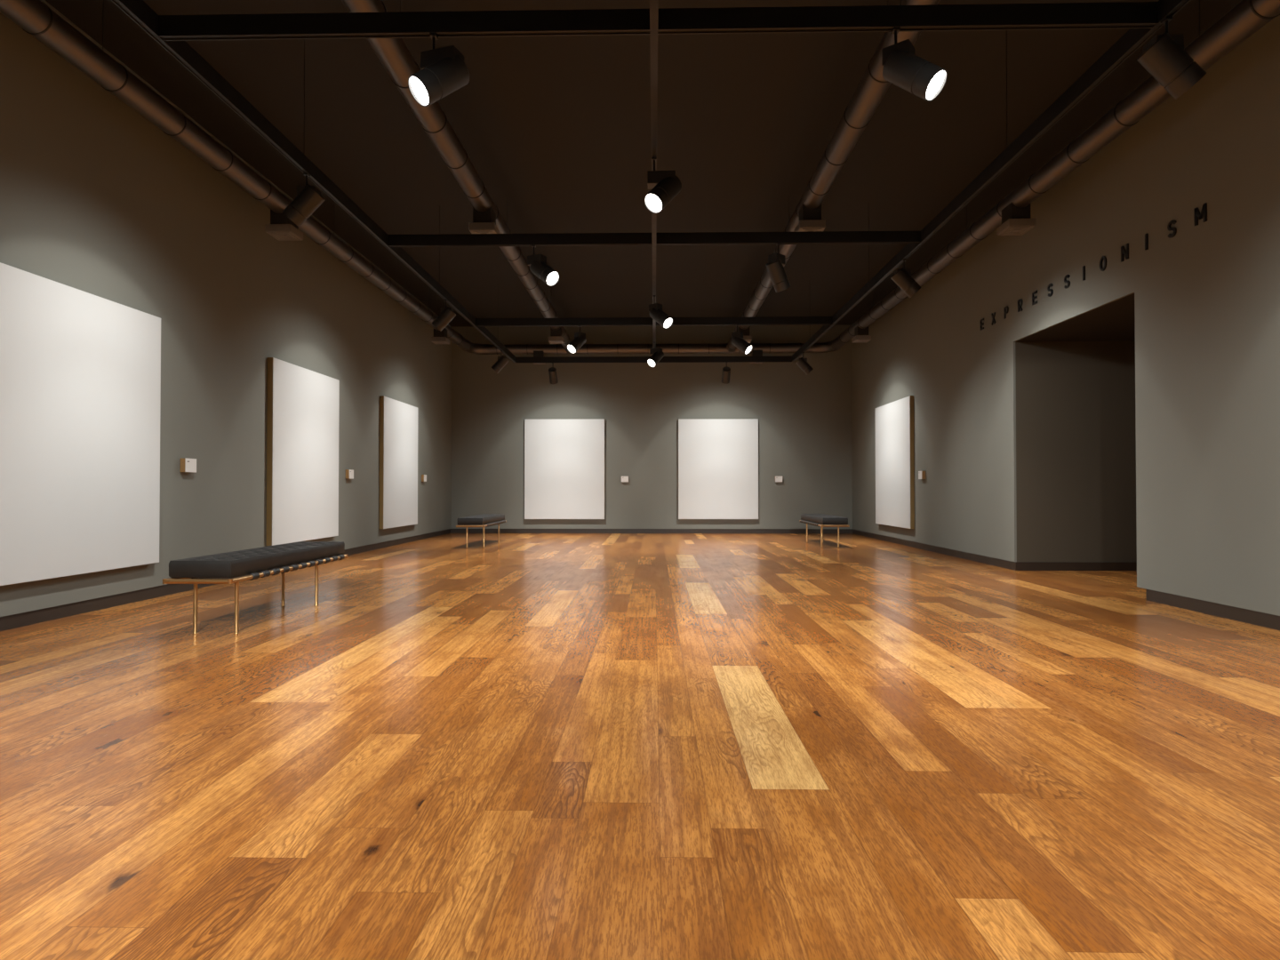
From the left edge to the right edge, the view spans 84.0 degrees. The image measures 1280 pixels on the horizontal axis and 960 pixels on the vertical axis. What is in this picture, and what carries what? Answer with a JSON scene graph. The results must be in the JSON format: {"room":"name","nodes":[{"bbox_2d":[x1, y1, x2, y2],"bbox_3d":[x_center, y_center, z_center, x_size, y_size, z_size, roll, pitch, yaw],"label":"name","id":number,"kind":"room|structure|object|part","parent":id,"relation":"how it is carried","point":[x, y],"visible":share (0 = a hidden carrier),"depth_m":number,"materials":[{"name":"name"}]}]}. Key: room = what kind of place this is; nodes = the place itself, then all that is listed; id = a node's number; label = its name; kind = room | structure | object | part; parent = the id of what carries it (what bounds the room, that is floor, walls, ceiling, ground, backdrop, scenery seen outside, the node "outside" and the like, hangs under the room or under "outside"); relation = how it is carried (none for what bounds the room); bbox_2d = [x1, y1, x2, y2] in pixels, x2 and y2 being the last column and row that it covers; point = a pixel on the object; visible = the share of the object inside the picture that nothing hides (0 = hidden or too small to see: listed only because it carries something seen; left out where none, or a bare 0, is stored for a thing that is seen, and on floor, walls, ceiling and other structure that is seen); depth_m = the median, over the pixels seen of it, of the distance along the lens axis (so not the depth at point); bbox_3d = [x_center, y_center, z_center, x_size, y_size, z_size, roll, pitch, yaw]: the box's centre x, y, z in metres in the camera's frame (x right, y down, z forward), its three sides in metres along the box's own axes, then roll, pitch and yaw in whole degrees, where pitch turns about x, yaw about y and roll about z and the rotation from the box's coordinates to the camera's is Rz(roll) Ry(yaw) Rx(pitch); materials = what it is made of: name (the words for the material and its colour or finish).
{"room":"museum","nodes":[
{"label":"museum","id":0,"kind":"room"},
{"bbox_2d":[0,0,451,616],"bbox_3d":[-4.132,-1.178,5.474,0.250,4.107,18.450,0,-1,1],"label":"wall","id":1,"kind":"structure","parent":0,"point":[96,198],"depth_m":6.41,"materials":[{"name":"paint"}]},
{"bbox_2d":[0,262,160,585],"bbox_3d":[-3.983,-0.338,5.035,0.063,2.008,1.600,0,-1,1],"label":"canvas","id":2,"kind":"object","parent":1,"relation":"attached to","point":[80,371],"visible":1,"depth_m":4.97},
{"bbox_2d":[180,458,196,471],"bbox_3d":[-3.965,-0.128,6.243,0.050,0.120,0.146,0,-1,1],"label":"plaque","id":3,"kind":"object","parent":1,"relation":"attached to","point":[187,465],"visible":1,"depth_m":6.21,"materials":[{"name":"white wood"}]},
{"bbox_2d":[0,528,450,631],"bbox_3d":[-4.037,0.922,5.471,0.038,0.093,18.000,0,-1,1],"label":"baseboard","id":4,"kind":"structure","parent":1,"relation":"attached to","point":[51,613],"depth_m":5.44,"materials":[{"name":"paint"}]},
{"bbox_2d":[266,357,339,545],"bbox_3d":[-3.916,-0.294,8.347,0.063,2.003,1.585,0,-1,1],"label":"canvas","id":5,"kind":"object","parent":1,"relation":"attached to","point":[302,424],"visible":1,"depth_m":8.15},
{"bbox_2d":[345,469,353,479],"bbox_3d":[-3.898,-0.079,9.552,0.050,0.120,0.146,0,-1,1],"label":"plaque","id":6,"kind":"object","parent":1,"relation":"attached to","point":[349,473],"visible":1,"depth_m":9.49,"materials":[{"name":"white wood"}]},
{"bbox_2d":[379,395,417,528],"bbox_3d":[-3.855,-0.253,11.426,0.063,1.998,1.545,0,-1,1],"label":"canvas","id":7,"kind":"object","parent":1,"relation":"attached to","point":[398,420],"visible":1,"depth_m":11.24},
{"bbox_3d":[-3.858,-0.253,11.426,0.057,1.998,1.545,0,-1,1],"label":"frame","id":8,"kind":"part","parent":7,"relation":"part of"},
{"bbox_2d":[421,474,426,481],"bbox_3d":[-3.837,-0.032,12.631,0.050,0.120,0.146,0,-1,1],"label":"plaque","id":9,"kind":"object","parent":1,"relation":"attached to","point":[423,476],"visible":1,"depth_m":12.57,"materials":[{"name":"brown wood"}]},
{"bbox_2d":[0,533,1279,959],"bbox_3d":[1.966,0.960,4.757,12.880,0.001,19.286,0,-1,1],"label":"floor","id":10,"kind":"structure","parent":0,"point":[520,746],"depth_m":2.32,"materials":[{"name":"brown wood"}]},
{"bbox_2d":[162,541,348,633],"bbox_3d":[-2.694,0.734,5.176,0.446,0.461,1.671,0,-1,1],"label":"bench","id":11,"kind":"object","parent":10,"relation":"on","point":[300,555],"visible":1,"depth_m":4.71,"materials":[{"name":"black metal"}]},
{"bbox_3d":[-2.774,0.789,4.437,0.027,0.333,0.027,0,-1,1],"label":"leg","id":12,"kind":"part","parent":11,"relation":"part of","materials":[{"name":"gold metal"}]},
{"bbox_3d":[-2.514,0.789,4.432,0.027,0.333,0.027,0,-1,1],"label":"leg","id":13,"kind":"part","parent":11,"relation":"part of","materials":[{"name":"gold metal"}]},
{"bbox_3d":[-2.694,0.632,5.177,0.431,0.030,1.671,0,-1,1],"label":"frame","id":14,"kind":"part","parent":11,"relation":"part of","materials":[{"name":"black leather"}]},
{"bbox_2d":[168,541,344,577],"bbox_3d":[-2.701,0.560,5.196,0.387,0.112,1.617,0,-1,1],"label":"cushion","id":15,"kind":"object","parent":11,"relation":"on","point":[234,564],"depth_m":4.75,"materials":[{"name":"black leather"}]},
{"bbox_3d":[-2.753,0.802,5.487,0.027,0.333,0.027,0,-1,1],"label":"leg","id":16,"kind":"part","parent":11,"relation":"part of","materials":[{"name":"gold metal"}]},
{"bbox_3d":[-2.493,0.802,5.481,0.027,0.333,0.027,0,-1,1],"label":"leg","id":17,"kind":"part","parent":11,"relation":"part of","materials":[{"name":"gold metal"}]},
{"bbox_2d":[456,513,506,547],"bbox_3d":[-2.568,0.815,11.624,0.446,0.461,1.671,0,-1,1],"label":"bench","id":18,"kind":"object","parent":10,"relation":"on","point":[484,520],"visible":1,"depth_m":10.94,"materials":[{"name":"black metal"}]},
{"bbox_3d":[-2.568,0.712,11.626,0.431,0.030,1.671,0,-1,1],"label":"frame","id":19,"kind":"part","parent":18,"relation":"part of","materials":[{"name":"brown wood"}]},
{"bbox_2d":[457,513,504,525],"bbox_3d":[-2.575,0.640,11.644,0.387,0.112,1.617,0,-1,1],"label":"cushion","id":20,"kind":"object","parent":18,"relation":"on","point":[485,519],"depth_m":11.10,"materials":[{"name":"black leather"}]},
{"bbox_2d":[799,513,849,547],"bbox_3d":[3.010,0.816,11.713,0.446,0.461,1.671,0,-1,1],"label":"bench","id":21,"kind":"object","parent":10,"relation":"on","point":[813,519],"visible":1,"depth_m":10.98,"materials":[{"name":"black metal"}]},
{"bbox_3d":[2.800,0.871,10.976,0.027,0.333,0.027,0,-1,1],"label":"leg","id":22,"kind":"part","parent":21,"relation":"part of","materials":[{"name":"gold metal"}]},
{"bbox_3d":[3.010,0.713,11.714,0.431,0.030,1.671,0,-1,1],"label":"frame","id":23,"kind":"part","parent":21,"relation":"part of","materials":[{"name":"brown wood"}]},
{"bbox_2d":[800,513,847,524],"bbox_3d":[3.018,0.641,11.732,0.387,0.112,1.617,0,-1,1],"label":"cushion","id":24,"kind":"object","parent":21,"relation":"on","point":[805,518],"depth_m":11.23,"materials":[{"name":"black leather"}]},
{"bbox_3d":[3.060,0.871,10.971,0.027,0.333,0.027,0,-1,1],"label":"leg","id":25,"kind":"part","parent":21,"relation":"part of","materials":[{"name":"gold metal"}]},
{"bbox_2d":[45,0,1241,327],"bbox_3d":[0.035,-3.283,5.417,8.585,0.100,18.450,0,-1,1],"label":"ceiling","id":26,"kind":"structure","parent":0,"point":[556,130],"depth_m":6.64,"materials":[{"name":"paint"}]},
{"bbox_2d":[341,0,571,352],"bbox_3d":[-1.555,-2.920,5.559,0.202,0.621,16.979,0,-1,1],"label":"ventilation duct","id":27,"kind":"object","parent":26,"relation":"hanging from","point":[394,54],"visible":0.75,"depth_m":5.57,"materials":[{"name":"metal"}]},
{"bbox_2d":[468,206,499,233],"bbox_3d":[-1.526,-2.528,6.984,0.250,0.242,0.250,0,-1,1],"label":"diffuser","id":28,"kind":"object","parent":27,"relation":"attached to","point":[484,222],"visible":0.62,"depth_m":6.88,"materials":[{"name":"paint"}]},
{"bbox_2d":[469,229,495,233],"bbox_3d":[-1.526,-2.411,6.983,0.240,0.008,0.240,0,-1,1],"label":"grille","id":29,"kind":"object","parent":28,"relation":"attached to","point":[473,231],"depth_m":6.90,"materials":[{"name":"metal"}]},
{"bbox_3d":[-1.526,-2.449,6.983,0.250,0.068,0.250,0,-1,1],"label":"plate","id":30,"kind":"part","parent":28,"relation":"part of","materials":[{"name":"paint"}]},
{"bbox_2d":[548,327,564,343],"bbox_3d":[-1.424,-2.464,12.113,0.250,0.242,0.250,0,-1,1],"label":"diffuser","id":31,"kind":"object","parent":27,"relation":"attached to","point":[556,337],"visible":0.99,"depth_m":12.01,"materials":[{"name":"paint"}]},
{"bbox_3d":[-1.424,-2.385,12.112,0.250,0.068,0.250,0,-1,1],"label":"plate","id":32,"kind":"part","parent":31,"relation":"part of","materials":[{"name":"paint"}]},
{"bbox_2d":[548,340,564,343],"bbox_3d":[-1.424,-2.347,12.111,0.240,0.008,0.240,0,-1,1],"label":"grille","id":33,"kind":"object","parent":31,"relation":"attached to","point":[550,341],"depth_m":12.13,"materials":[{"name":"metal"}]},
{"bbox_2d":[0,0,1279,354],"bbox_3d":[0.037,-2.919,5.628,7.354,0.622,17.182,0,-1,1],"label":"ventilation duct","id":34,"kind":"object","parent":26,"relation":"hanging from","point":[36,18],"visible":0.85,"depth_m":5.75,"materials":[{"name":"metal"}]},
{"bbox_2d":[264,209,303,240],"bbox_3d":[-3.511,-2.527,7.024,0.250,0.242,0.250,0,-1,1],"label":"diffuser","id":35,"kind":"object","parent":34,"relation":"attached to","point":[281,228],"visible":0.94,"depth_m":6.93,"materials":[{"name":"paint"}]},
{"bbox_3d":[-3.511,-2.448,7.023,0.250,0.068,0.250,0,-1,1],"label":"plate","id":36,"kind":"part","parent":35,"relation":"part of","materials":[{"name":"paint"}]},
{"bbox_2d":[265,231,302,240],"bbox_3d":[-3.511,-2.410,7.022,0.240,0.008,0.240,0,-1,1],"label":"grille","id":37,"kind":"object","parent":35,"relation":"attached to","point":[281,236],"depth_m":7.02,"materials":[{"name":"metal"}]},
{"bbox_2d":[431,328,449,343],"bbox_3d":[-3.408,-2.463,12.152,0.250,0.242,0.250,0,-1,1],"label":"diffuser","id":38,"kind":"object","parent":34,"relation":"attached to","point":[439,337],"visible":0.97,"depth_m":12.05,"materials":[{"name":"paint"}]},
{"bbox_3d":[-3.408,-2.384,12.151,0.250,0.068,0.250,0,-1,1],"label":"plate","id":39,"kind":"part","parent":38,"relation":"part of","materials":[{"name":"paint"}]},
{"bbox_2d":[432,341,448,343],"bbox_3d":[-3.408,-2.346,12.151,0.240,0.008,0.240,0,-1,1],"label":"grille","id":40,"kind":"object","parent":38,"relation":"attached to","point":[436,342],"depth_m":12.13,"materials":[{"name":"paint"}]},
{"bbox_2d":[533,350,546,364],"bbox_3d":[-2.008,-2.438,14.155,0.250,0.242,0.250,0,-1,1],"label":"diffuser","id":41,"kind":"object","parent":34,"relation":"attached to","point":[536,353],"visible":0.57,"depth_m":14.07,"materials":[{"name":"paint"}]},
{"bbox_2d":[749,349,762,363],"bbox_3d":[2.311,-2.439,14.068,0.250,0.242,0.250,0,-1,1],"label":"diffuser","id":42,"kind":"object","parent":34,"relation":"attached to","point":[755,352],"visible":0.44,"depth_m":13.98,"materials":[{"name":"paint"}]},
{"bbox_2d":[852,326,871,343],"bbox_3d":[3.740,-2.465,12.009,0.250,0.242,0.250,0,-1,1],"label":"diffuser","id":43,"kind":"object","parent":34,"relation":"attached to","point":[860,335],"visible":0.98,"depth_m":11.91,"materials":[{"name":"paint"}]},
{"bbox_2d":[852,339,870,343],"bbox_3d":[3.740,-2.348,12.008,0.240,0.008,0.240,0,-1,1],"label":"grille","id":44,"kind":"object","parent":43,"relation":"attached to","point":[853,340],"depth_m":12.00,"materials":[{"name":"metal"}]},
{"bbox_3d":[3.740,-2.386,12.008,0.250,0.068,0.250,0,-1,1],"label":"plate","id":45,"kind":"part","parent":43,"relation":"part of","materials":[{"name":"paint"}]},
{"bbox_2d":[996,202,1035,235],"bbox_3d":[3.638,-2.529,6.881,0.250,0.242,0.250,0,-1,1],"label":"diffuser","id":46,"kind":"object","parent":34,"relation":"attached to","point":[1016,220],"visible":0.98,"depth_m":6.78,"materials":[{"name":"paint"}]},
{"bbox_3d":[3.638,-2.450,6.880,0.250,0.068,0.250,0,-1,1],"label":"plate","id":47,"kind":"part","parent":46,"relation":"part of","materials":[{"name":"paint"}]},
{"bbox_2d":[997,225,1035,235],"bbox_3d":[3.638,-2.412,6.879,0.240,0.008,0.240,0,-1,1],"label":"grille","id":48,"kind":"object","parent":46,"relation":"attached to","point":[1006,230],"depth_m":6.88,"materials":[{"name":"metal"}]},
{"bbox_2d":[110,0,1191,363],"bbox_3d":[0.086,-2.719,5.104,5.010,1.035,15.340,0,-1,1],"label":"track","id":49,"kind":"object","parent":26,"relation":"hanging from","point":[1143,20],"visible":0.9,"depth_m":3.56,"materials":[{"name":"black metal"}]},
{"bbox_2d":[282,173,324,227],"bbox_3d":[-2.418,-2.013,5.115,0.287,0.377,0.144,0,-1,1],"label":"track spotlight","id":50,"kind":"object","parent":49,"relation":"hanging from","point":[308,198],"visible":1,"depth_m":5.06,"materials":[{"name":"black metal"}]},
{"bbox_3d":[-2.400,-2.769,5.084,0.005,0.935,0.005,0,-1,24],"label":"suspension rod","id":51,"kind":"part","parent":49,"relation":"part of","materials":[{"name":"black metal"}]},
{"bbox_3d":[-2.398,-2.253,5.147,0.040,0.105,15.340,0,-1,1],"label":"rail","id":52,"kind":"part","parent":49,"relation":"part of","materials":[{"name":"black metal"}]},
{"bbox_3d":[-1.180,-2.273,3.553,2.460,0.105,0.040,0,-1,1],"label":"rail","id":53,"kind":"part","parent":49,"relation":"part of","materials":[{"name":"black metal"}]},
{"bbox_2d":[408,32,469,106],"bbox_3d":[-0.983,-2.018,3.481,0.275,0.407,0.249,0,-1,1],"label":"track spotlight","id":54,"kind":"object","parent":49,"relation":"hanging from","point":[444,71],"visible":1,"depth_m":3.46,"materials":[{"name":"black metal"}]},
{"bbox_3d":[-1.030,-2.163,3.549,0.014,0.095,0.014,0,-1,1],"label":"stem","id":55,"kind":"part","parent":54,"relation":"part of","materials":[{"name":"black metal"}]},
{"bbox_3d":[-2.336,-2.729,8.283,0.005,0.935,0.005,0,-1,24],"label":"suspension rod","id":56,"kind":"part","parent":49,"relation":"part of","materials":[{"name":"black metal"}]},
{"bbox_2d":[432,299,455,331],"bbox_3d":[-2.350,-1.970,8.524,0.287,0.377,0.144,0,-1,1],"label":"track spotlight","id":57,"kind":"object","parent":49,"relation":"hanging from","point":[447,315],"visible":1,"depth_m":8.47,"materials":[{"name":"black metal"}]},
{"bbox_2d":[491,350,508,373],"bbox_3d":[-2.288,-1.931,11.623,0.287,0.377,0.144,0,-1,1],"label":"track spotlight","id":58,"kind":"object","parent":49,"relation":"hanging from","point":[502,361],"visible":1,"depth_m":11.56,"materials":[{"name":"black metal"}]},
{"bbox_3d":[-1.118,-2.235,6.622,2.460,0.105,0.040,0,-1,1],"label":"rail","id":59,"kind":"part","parent":49,"relation":"part of","materials":[{"name":"black metal"}]},
{"bbox_2d":[527,244,559,286],"bbox_3d":[-0.891,-1.978,6.554,0.335,0.410,0.145,-1,-1,38],"label":"track spotlight","id":60,"kind":"object","parent":49,"relation":"hanging from","point":[539,267],"visible":1,"depth_m":6.51,"materials":[{"name":"black metal"}]},
{"bbox_2d":[548,362,557,383],"bbox_3d":[-1.565,-1.917,12.799,0.144,0.377,0.287,0,-1,1],"label":"track spotlight","id":61,"kind":"object","parent":49,"relation":"hanging from","point":[552,372],"visible":1,"depth_m":12.73,"materials":[{"name":"black metal"}]},
{"bbox_3d":[-1.053,-2.194,9.871,2.460,0.105,0.040,0,-1,1],"label":"rail","id":62,"kind":"part","parent":49,"relation":"part of","materials":[{"name":"black metal"}]},
{"bbox_2d":[567,325,586,353],"bbox_3d":[-0.874,-1.939,9.811,0.144,0.406,0.294,-1,-1,43],"label":"track spotlight","id":63,"kind":"object","parent":49,"relation":"hanging from","point":[580,338],"visible":1,"depth_m":9.77,"materials":[{"name":"black metal"}]},
{"bbox_3d":[-0.995,-2.158,12.770,2.460,0.105,0.040,0,-1,1],"label":"rail","id":64,"kind":"part","parent":49,"relation":"part of","materials":[{"name":"black metal"}]},
{"bbox_3d":[0.101,-2.254,5.098,0.040,0.105,15.340,0,-1,1],"label":"rail","id":65,"kind":"part","parent":49,"relation":"part of","materials":[{"name":"black metal"}]},
{"bbox_2d":[647,342,663,367],"bbox_3d":[0.233,-1.925,10.894,0.197,0.407,0.293,0,-1,32],"label":"track spotlight","id":66,"kind":"object","parent":49,"relation":"hanging from","point":[657,353],"visible":1,"depth_m":10.86,"materials":[{"name":"black metal"}]},
{"bbox_2d":[648,295,672,328],"bbox_3d":[0.247,-1.957,8.283,0.299,0.409,0.144,-1,-1,41],"label":"track spotlight","id":67,"kind":"object","parent":49,"relation":"hanging from","point":[655,309],"visible":1,"depth_m":8.25,"materials":[{"name":"black metal"}]},
{"bbox_2d":[644,157,681,213],"bbox_3d":[0.134,-2.002,4.853,0.290,0.405,0.212,1,-1,-44],"label":"track spotlight","id":68,"kind":"object","parent":49,"relation":"hanging from","point":[664,185],"visible":1,"depth_m":4.80,"materials":[{"name":"black metal"}]},
{"bbox_3d":[1.489,-2.159,12.721,2.430,0.105,0.040,0,-1,1],"label":"rail","id":69,"kind":"part","parent":49,"relation":"part of","materials":[{"name":"black metal"}]},
{"bbox_2d":[721,361,730,383],"bbox_3d":[1.544,-1.917,12.736,0.144,0.377,0.287,0,-1,1],"label":"track spotlight","id":70,"kind":"object","parent":49,"relation":"hanging from","point":[726,371],"visible":1,"depth_m":12.67,"materials":[{"name":"black metal"}]},
{"bbox_2d":[731,324,752,354],"bbox_3d":[1.404,-1.933,9.799,0.299,0.419,0.144,0,-1,33],"label":"track spotlight","id":71,"kind":"object","parent":49,"relation":"hanging from","point":[737,337],"visible":1,"depth_m":9.76,"materials":[{"name":"black metal"}]},
{"bbox_3d":[1.431,-2.195,9.822,2.430,0.105,0.040,0,-1,1],"label":"rail","id":72,"kind":"part","parent":49,"relation":"part of","materials":[{"name":"black metal"}]},
{"bbox_2d":[765,243,790,292],"bbox_3d":[1.282,-1.965,6.606,0.267,0.435,0.145,1,-1,-40],"label":"track spotlight","id":73,"kind":"object","parent":49,"relation":"hanging from","point":[775,268],"visible":1,"depth_m":6.55,"materials":[{"name":"black metal"}]},
{"bbox_3d":[1.366,-2.236,6.572,2.430,0.105,0.040,0,-1,1],"label":"rail","id":74,"kind":"part","parent":49,"relation":"part of","materials":[{"name":"black metal"}]},
{"bbox_2d":[795,352,813,375],"bbox_3d":[2.725,-1.929,11.773,0.287,0.377,0.144,0,-1,1],"label":"track spotlight","id":75,"kind":"object","parent":49,"relation":"hanging from","point":[802,363],"visible":1,"depth_m":11.71,"materials":[{"name":"black metal"}]},
{"bbox_3d":[2.634,-2.730,8.184,0.005,0.935,0.005,0,-1,24],"label":"suspension rod","id":76,"kind":"part","parent":49,"relation":"part of","materials":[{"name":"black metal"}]},
{"bbox_2d":[891,258,921,297],"bbox_3d":[2.630,-1.989,7.024,0.287,0.377,0.144,0,-1,1],"label":"track spotlight","id":77,"kind":"object","parent":49,"relation":"hanging from","point":[902,277],"visible":1,"depth_m":6.97,"materials":[{"name":"black metal"}]},
{"bbox_3d":[1.305,-2.274,3.503,2.430,0.105,0.040,0,-1,1],"label":"rail","id":78,"kind":"part","parent":49,"relation":"part of","materials":[{"name":"black metal"}]},
{"bbox_2d":[881,26,947,101],"bbox_3d":[1.325,-2.019,3.435,0.296,0.407,0.149,-1,-1,37],"label":"track spotlight","id":79,"kind":"object","parent":49,"relation":"hanging from","point":[921,77],"visible":1,"depth_m":3.40,"materials":[{"name":"black metal"}]},
{"bbox_3d":[1.260,-2.164,3.503,0.014,0.095,0.014,0,-1,1],"label":"stem","id":80,"kind":"part","parent":79,"relation":"part of","materials":[{"name":"black metal"}]},
{"bbox_3d":[2.571,-2.255,5.048,0.040,0.105,15.340,0,-1,1],"label":"rail","id":81,"kind":"part","parent":49,"relation":"part of","materials":[{"name":"black metal"}]},
{"bbox_3d":[2.570,-2.770,4.985,0.005,0.935,0.005,0,-1,-21],"label":"suspension rod","id":82,"kind":"part","parent":49,"relation":"part of","materials":[{"name":"black metal"}]},
{"bbox_2d":[1136,16,1206,99],"bbox_3d":[2.558,-2.034,3.425,0.287,0.377,0.144,0,-1,1],"label":"track spotlight","id":83,"kind":"object","parent":49,"relation":"hanging from","point":[1164,57],"visible":1,"depth_m":3.38,"materials":[{"name":"black metal"}]},
{"bbox_3d":[2.538,-2.165,3.427,0.014,0.095,0.014,0,-1,1],"label":"stem","id":84,"kind":"part","parent":83,"relation":"part of","materials":[{"name":"black metal"}]},
{"bbox_2d":[726,0,940,351],"bbox_3d":[1.625,-2.921,5.495,0.202,0.621,16.979,0,-1,1],"label":"ventilation duct","id":85,"kind":"object","parent":26,"relation":"hanging from","point":[872,87],"visible":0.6,"depth_m":5.54,"materials":[{"name":"metal"}]},
{"bbox_2d":[737,326,751,343],"bbox_3d":[1.756,-2.465,12.049,0.250,0.242,0.250,0,-1,1],"label":"diffuser","id":86,"kind":"object","parent":85,"relation":"attached to","point":[746,332],"visible":0.46,"depth_m":11.95,"materials":[{"name":"paint"}]},
{"bbox_3d":[1.756,-2.386,12.048,0.250,0.068,0.250,0,-1,1],"label":"plate","id":87,"kind":"part","parent":86,"relation":"part of","materials":[{"name":"paint"}]},
{"bbox_2d":[794,204,825,231],"bbox_3d":[1.653,-2.529,6.920,0.250,0.242,0.250,0,-1,1],"label":"diffuser","id":88,"kind":"object","parent":85,"relation":"attached to","point":[810,220],"visible":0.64,"depth_m":6.82,"materials":[{"name":"paint"}]},
{"bbox_3d":[1.653,-2.450,6.920,0.250,0.068,0.250,0,-1,1],"label":"plate","id":89,"kind":"part","parent":88,"relation":"part of","materials":[{"name":"paint"}]},
{"bbox_2d":[797,226,824,231],"bbox_3d":[1.653,-2.412,6.919,0.240,0.008,0.240,0,-1,1],"label":"grille","id":90,"kind":"object","parent":88,"relation":"attached to","point":[799,228],"depth_m":6.83,"materials":[{"name":"metal"}]},
{"bbox_2d":[451,324,852,528],"bbox_3d":[0.217,-1.065,14.488,8.085,4.107,0.250,0,-1,1],"label":"wall","id":91,"kind":"structure","parent":0,"point":[804,421],"depth_m":14.36,"materials":[{"name":"paint"}]},
{"bbox_2d":[524,418,604,519],"bbox_3d":[-1.522,-0.219,14.355,1.616,2.016,0.063,0,-1,1],"label":"canvas","id":92,"kind":"object","parent":91,"relation":"attached to","point":[564,459],"visible":1,"depth_m":14.32},
{"bbox_2d":[621,476,628,481],"bbox_3d":[-0.307,-0.017,14.334,0.146,0.120,0.050,0,-1,1],"label":"plaque","id":93,"kind":"object","parent":91,"relation":"attached to","point":[623,478],"visible":1,"depth_m":14.31,"materials":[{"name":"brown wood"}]},
{"bbox_2d":[450,528,852,533],"bbox_3d":[0.215,1.033,14.368,8.109,0.093,0.038,0,-1,1],"label":"baseboard","id":94,"kind":"structure","parent":91,"relation":"attached to","point":[452,531],"depth_m":14.35,"materials":[{"name":"paint"}]},
{"bbox_2d":[678,418,758,519],"bbox_3d":[1.570,-0.219,14.293,1.601,2.009,0.063,0,-1,1],"label":"canvas","id":95,"kind":"object","parent":91,"relation":"attached to","point":[718,458],"visible":1,"depth_m":14.26},
{"bbox_2d":[775,476,782,481],"bbox_3d":[2.782,-0.018,14.272,0.146,0.120,0.050,0,-1,1],"label":"plaque","id":96,"kind":"object","parent":91,"relation":"attached to","point":[777,478],"visible":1,"depth_m":14.25,"materials":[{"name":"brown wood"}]},
{"bbox_2d":[851,0,1279,615],"bbox_3d":[4.089,-1.180,5.309,0.025,4.107,18.450,0,-1,1],"label":"wall","id":97,"kind":"structure","parent":0,"point":[1207,295],"depth_m":5.62,"materials":[{"name":"paint"}]},
{"bbox_2d":[875,395,914,528],"bbox_3d":[4.173,-0.260,11.713,0.063,2.037,1.700,0,-1,1],"label":"canvas","id":98,"kind":"object","parent":97,"relation":"attached to","point":[894,420],"visible":1,"depth_m":11.51},
{"bbox_3d":[4.176,-0.260,11.713,0.057,2.037,1.700,0,-1,1],"label":"frame","id":99,"kind":"part","parent":98,"relation":"part of","materials":[{"name":"white"}]},
{"bbox_2d":[918,471,925,479],"bbox_3d":[4.154,-0.073,10.481,0.050,0.120,0.146,0,-1,1],"label":"plaque","id":100,"kind":"object","parent":97,"relation":"attached to","point":[921,474],"visible":1,"depth_m":10.42,"materials":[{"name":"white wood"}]},
{"bbox_2d":[852,528,1017,570],"bbox_3d":[4.207,0.992,11.046,0.019,0.093,6.444,0,-1,1],"label":"baseboard","id":101,"kind":"structure","parent":97,"relation":"attached to","point":[1004,564],"depth_m":9.66,"materials":[{"name":"paint"}]},
{"bbox_2d":[979,202,1207,330],"bbox_3d":[4.102,-1.903,6.874,0.012,0.140,3.535,0,-1,1],"label":"lettering","id":102,"kind":"object","parent":97,"relation":"attached to","point":[1204,212],"depth_m":6.03},
{"bbox_2d":[1145,588,1279,630],"bbox_3d":[4.007,0.866,1.029,0.019,0.093,9.440,0,-1,1],"label":"baseboard","id":103,"kind":"structure","parent":97,"relation":"attached to","point":[1231,612],"depth_m":5.02,"materials":[{"name":"paint"}]},
{"bbox_2d":[1015,341,1136,562],"bbox_3d":[6.157,-0.412,7.939,4.005,2.637,0.250,0,-1,1],"label":"wall","id":104,"kind":"structure","parent":0,"point":[1076,420],"depth_m":7.84,"materials":[{"name":"paint"}]},
{"bbox_2d":[1016,561,1136,570],"bbox_3d":[6.155,0.951,7.816,4.005,0.093,0.062,0,-1,1],"label":"baseboard","id":105,"kind":"structure","parent":104,"relation":"attached to","point":[1021,565],"depth_m":7.81,"materials":[{"name":"paint"}]},
{"bbox_2d":[1016,293,1135,341],"bbox_3d":[6.129,-1.649,6.535,4.005,0.200,2.590,0,-1,1],"label":"ceiling","id":106,"kind":"structure","parent":0,"point":[1115,321],"depth_m":7.19,"materials":[{"name":"paint"}]}
]}

